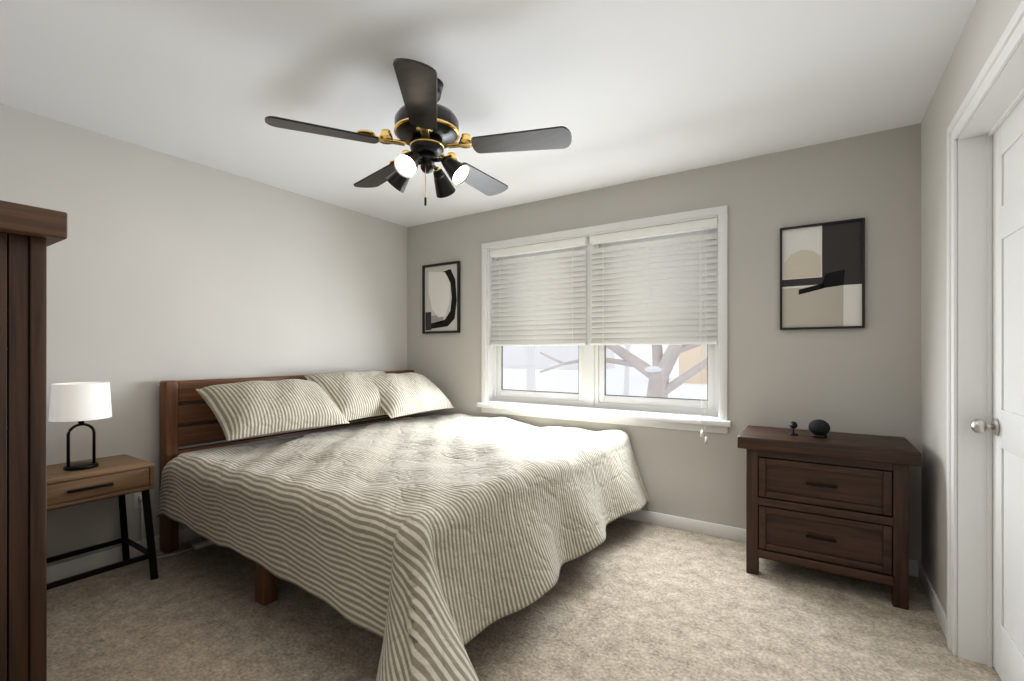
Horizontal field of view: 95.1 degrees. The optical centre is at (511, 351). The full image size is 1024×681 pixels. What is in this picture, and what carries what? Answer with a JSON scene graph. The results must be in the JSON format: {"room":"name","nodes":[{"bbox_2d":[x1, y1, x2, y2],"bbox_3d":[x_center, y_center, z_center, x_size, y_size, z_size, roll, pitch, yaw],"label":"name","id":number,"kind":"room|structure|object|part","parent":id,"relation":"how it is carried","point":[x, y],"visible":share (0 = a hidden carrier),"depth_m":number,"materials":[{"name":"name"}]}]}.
{"room":"bedroom","nodes":[
{"label":"bedroom","id":0,"kind":"room"},
{"bbox_2d":[0,103,406,566],"bbox_3d":[-2.013,-0.010,3.249,0.150,2.440,3.670,0,0,33],"label":"wall","id":1,"kind":"structure","parent":0,"point":[161,266],"depth_m":2.92,"materials":[{"name":"paint"}]},
{"bbox_2d":[47,528,201,582],"bbox_3d":[-1.948,1.167,3.201,0.013,0.085,3.300,0,0,33],"label":"baseboard","id":2,"kind":"structure","parent":1,"relation":"attached to","point":[62,570],"depth_m":2.62,"materials":[{"name":"white"}]},
{"bbox_2d":[134,492,141,508],"bbox_3d":[-2.205,0.870,2.789,0.030,0.120,0.070,0,0,33],"label":"outlet","id":3,"kind":"object","parent":1,"relation":"attached to","point":[137,499],"visible":0.33,"depth_m":2.78,"materials":[{"name":"white plastic"}]},
{"bbox_2d":[0,0,976,226],"bbox_3d":[-0.336,-1.290,2.158,4.153,0.120,3.670,0,0,33],"label":"ceiling","id":4,"kind":"structure","parent":0,"point":[624,91],"depth_m":2.11,"materials":[{"name":"paint"}]},
{"bbox_2d":[265,58,571,205],"bbox_3d":[-0.376,-0.945,2.192,1.265,0.570,1.234,0,0,33],"label":"fan","id":5,"kind":"object","parent":4,"relation":"hanging from","point":[426,128],"visible":1,"depth_m":2.06,"materials":[{"name":"black wood"}]},
{"bbox_2d":[47,517,1000,680],"bbox_3d":[-0.336,1.270,2.158,4.153,0.120,3.670,0,0,33],"label":"floor","id":6,"kind":"structure","parent":0,"point":[629,600],"depth_m":2.06,"materials":[{"name":"beige carpet"}]},
{"bbox_2d":[0,200,66,680],"bbox_3d":[-1.847,0.400,1.438,0.979,1.620,0.490,0,0,33],"label":"wardrobe","id":7,"kind":"object","parent":6,"relation":"on","point":[29,235],"visible":1,"depth_m":1.33,"materials":[{"name":"brown wood"}]},
{"bbox_2d":[47,454,158,589],"bbox_3d":[-2.207,0.901,2.379,0.420,0.621,0.564,0,0,33],"label":"nightstand","id":8,"kind":"object","parent":6,"relation":"on","point":[121,476],"visible":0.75,"depth_m":2.39,"materials":[{"name":"brown wood"}]},
{"bbox_2d":[48,382,111,470],"bbox_3d":[-2.197,0.374,2.390,0.240,0.430,0.240,0,0,33],"label":"lamp","id":9,"kind":"object","parent":8,"relation":"on","point":[80,402],"visible":1,"depth_m":2.33,"materials":[{"name":"white fabric"}]},
{"bbox_3d":[-2.197,0.249,2.390,0.240,0.180,0.240,0,0,33],"label":"lamp shade","id":10,"kind":"part","parent":9,"relation":"part of","materials":[{"name":"white fabric"}]},
{"bbox_2d":[141,501,213,557],"bbox_3d":[-2.008,1.048,2.913,0.194,0.320,0.429,0,0,33],"label":"powerstrip","id":11,"kind":"object","parent":6,"relation":"on","point":[201,544],"visible":0.6,"depth_m":2.84,"materials":[{"name":"white plastic"}]},
{"bbox_2d":[157,370,649,680],"bbox_3d":[-0.569,0.680,2.746,2.751,1.059,2.633,0,0,33],"label":"bed","id":12,"kind":"object","parent":6,"relation":"on","point":[426,548],"visible":1,"depth_m":2.23,"materials":[{"name":"beige fabric"}]},
{"bbox_2d":[737,425,920,609],"bbox_3d":[1.677,0.835,2.545,0.765,0.750,0.465,0,0,33],"label":"nightstand","id":13,"kind":"object","parent":6,"relation":"on","point":[835,503],"visible":1,"depth_m":2.37,"materials":[{"name":"brown wood"}]},
{"bbox_2d":[789,421,797,434],"bbox_3d":[1.560,0.422,2.598,0.044,0.074,0.048,0,0,33],"label":"camera","id":14,"kind":"object","parent":13,"relation":"on","point":[793,425],"visible":1,"depth_m":2.59,"materials":[{"name":"black plastic"}]},
{"bbox_2d":[808,419,829,437],"bbox_3d":[1.667,0.412,2.542,0.100,0.093,0.100,0,0,33],"label":"decorative ball","id":15,"kind":"object","parent":13,"relation":"on","point":[818,428],"visible":1,"depth_m":2.51,"materials":[{"name":"black"}]},
{"bbox_2d":[407,123,920,561],"bbox_3d":[0.624,-0.010,3.633,3.853,2.440,0.150,0,0,33],"label":"wall","id":16,"kind":"structure","parent":0,"point":[866,379],"depth_m":2.93,"materials":[{"name":"paint"}]},
{"bbox_2d":[422,261,459,333],"bbox_3d":[-0.662,-0.500,4.363,0.450,0.650,0.026,0,0,33],"label":"picture","id":17,"kind":"object","parent":16,"relation":"attached to","point":[440,297],"visible":1,"depth_m":4.36,"materials":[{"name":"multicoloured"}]},
{"bbox_2d":[477,205,731,433],"bbox_3d":[0.595,-0.210,3.619,2.030,1.480,0.205,0,0,33],"label":"window frame","id":18,"kind":"structure","parent":16,"relation":"attached to","point":[720,423],"depth_m":3.41,"materials":[{"name":"white"}]},
{"bbox_2d":[493,228,717,443],"bbox_3d":[0.589,-0.147,3.608,1.860,1.485,0.229,0,0,33],"label":"window","id":19,"kind":"structure","parent":16,"relation":"in","point":[592,374],"depth_m":3.62,"materials":[{"name":"white plastic"}]},
{"bbox_2d":[490,237,587,345],"bbox_3d":[0.200,-0.470,3.874,0.906,0.836,0.058,0,0,33],"label":"window blind","id":20,"kind":"object","parent":19,"relation":"attached to","point":[540,306],"visible":0.94,"depth_m":3.84,"materials":[{"name":"white plastic"}]},
{"bbox_2d":[590,218,717,344],"bbox_3d":[0.989,-0.470,3.360,0.906,0.836,0.058,0,0,33],"label":"window blind","id":21,"kind":"object","parent":19,"relation":"attached to","point":[662,296],"visible":0.88,"depth_m":3.33,"materials":[{"name":"white plastic"}]},
{"bbox_3d":[1.272,-0.116,3.087,0.042,1.421,0.100,0,0,33],"label":"blind cord","id":22,"kind":"part","parent":19,"relation":"part of","materials":[{"name":"white plastic"}]},
{"bbox_2d":[620,510,915,576],"bbox_3d":[0.579,1.167,3.564,3.853,0.085,0.013,0,0,33],"label":"baseboard","id":23,"kind":"structure","parent":16,"relation":"attached to","point":[697,526],"depth_m":3.14,"materials":[{"name":"white paint"}]},
{"bbox_2d":[780,218,864,329],"bbox_3d":[1.812,-0.445,2.752,0.415,0.620,0.026,0,0,33],"label":"picture","id":24,"kind":"object","parent":16,"relation":"attached to","point":[822,275],"visible":1,"depth_m":2.75,"materials":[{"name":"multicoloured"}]},
{"bbox_2d":[921,0,1021,613],"bbox_3d":[1.342,-0.010,1.066,0.150,2.440,3.670,0,0,33],"label":"wall","id":25,"kind":"structure","parent":0,"point":[988,21],"depth_m":2.15,"materials":[{"name":"paint"}]},
{"bbox_2d":[916,561,946,639],"bbox_3d":[1.988,1.167,2.208,0.013,0.085,0.670,0,0,33],"label":"baseboard","id":26,"kind":"structure","parent":25,"relation":"attached to","point":[937,607],"depth_m":2.20,"materials":[{"name":"white"}]},
{"bbox_2d":[947,0,1023,667],"bbox_3d":[1.614,0.145,1.503,0.170,2.130,0.920,0,0,33],"label":"door frame","id":27,"kind":"structure","parent":25,"relation":"attached to","point":[993,98],"depth_m":1.83,"materials":[{"name":"white wood"}]},
{"bbox_2d":[992,97,1023,680],"bbox_3d":[1.654,0.180,1.477,0.035,2.035,0.754,0,0,33],"label":"door","id":28,"kind":"structure","parent":25,"relation":"in","point":[1008,398],"depth_m":1.65,"materials":[{"name":"white"}]},
{"bbox_2d":[970,418,999,435],"bbox_3d":[1.779,0.280,1.768,0.072,0.064,0.064,0,0,33],"label":"doorknob set","id":29,"kind":"structure","parent":28,"relation":"attached to","point":[979,426],"depth_m":1.75,"materials":[{"name":"silver metal"}]},
{"label":"outside","id":30,"kind":"structure","parent":0,"visible":0},
{"bbox_2d":[503,359,706,399],"bbox_3d":[30.960,1.820,53.771,120.000,0.020,116.090,0,0,33],"label":"snow","id":31,"kind":"object","parent":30,"point":[636,377],"depth_m":27.81,"materials":[{"name":"white snow"}]},
{"bbox_2d":[524,345,630,394],"bbox_3d":[2.728,-0.673,18.398,5.827,4.979,5.034,0,0,33],"label":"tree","id":32,"kind":"object","parent":31,"relation":"on","point":[530,377],"depth_m":17.70,"materials":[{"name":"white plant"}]},
{"bbox_2d":[503,344,706,383],"bbox_3d":[9.959,0.060,41.617,13.955,3.500,43.958,0,0,-27],"label":"house","id":33,"kind":"structure","parent":31,"relation":"on","point":[565,355],"depth_m":48.48,"materials":[{"name":"beige"}]},
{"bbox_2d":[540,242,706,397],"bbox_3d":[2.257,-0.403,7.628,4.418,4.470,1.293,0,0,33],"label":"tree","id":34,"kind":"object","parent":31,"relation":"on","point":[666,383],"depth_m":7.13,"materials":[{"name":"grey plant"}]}
]}

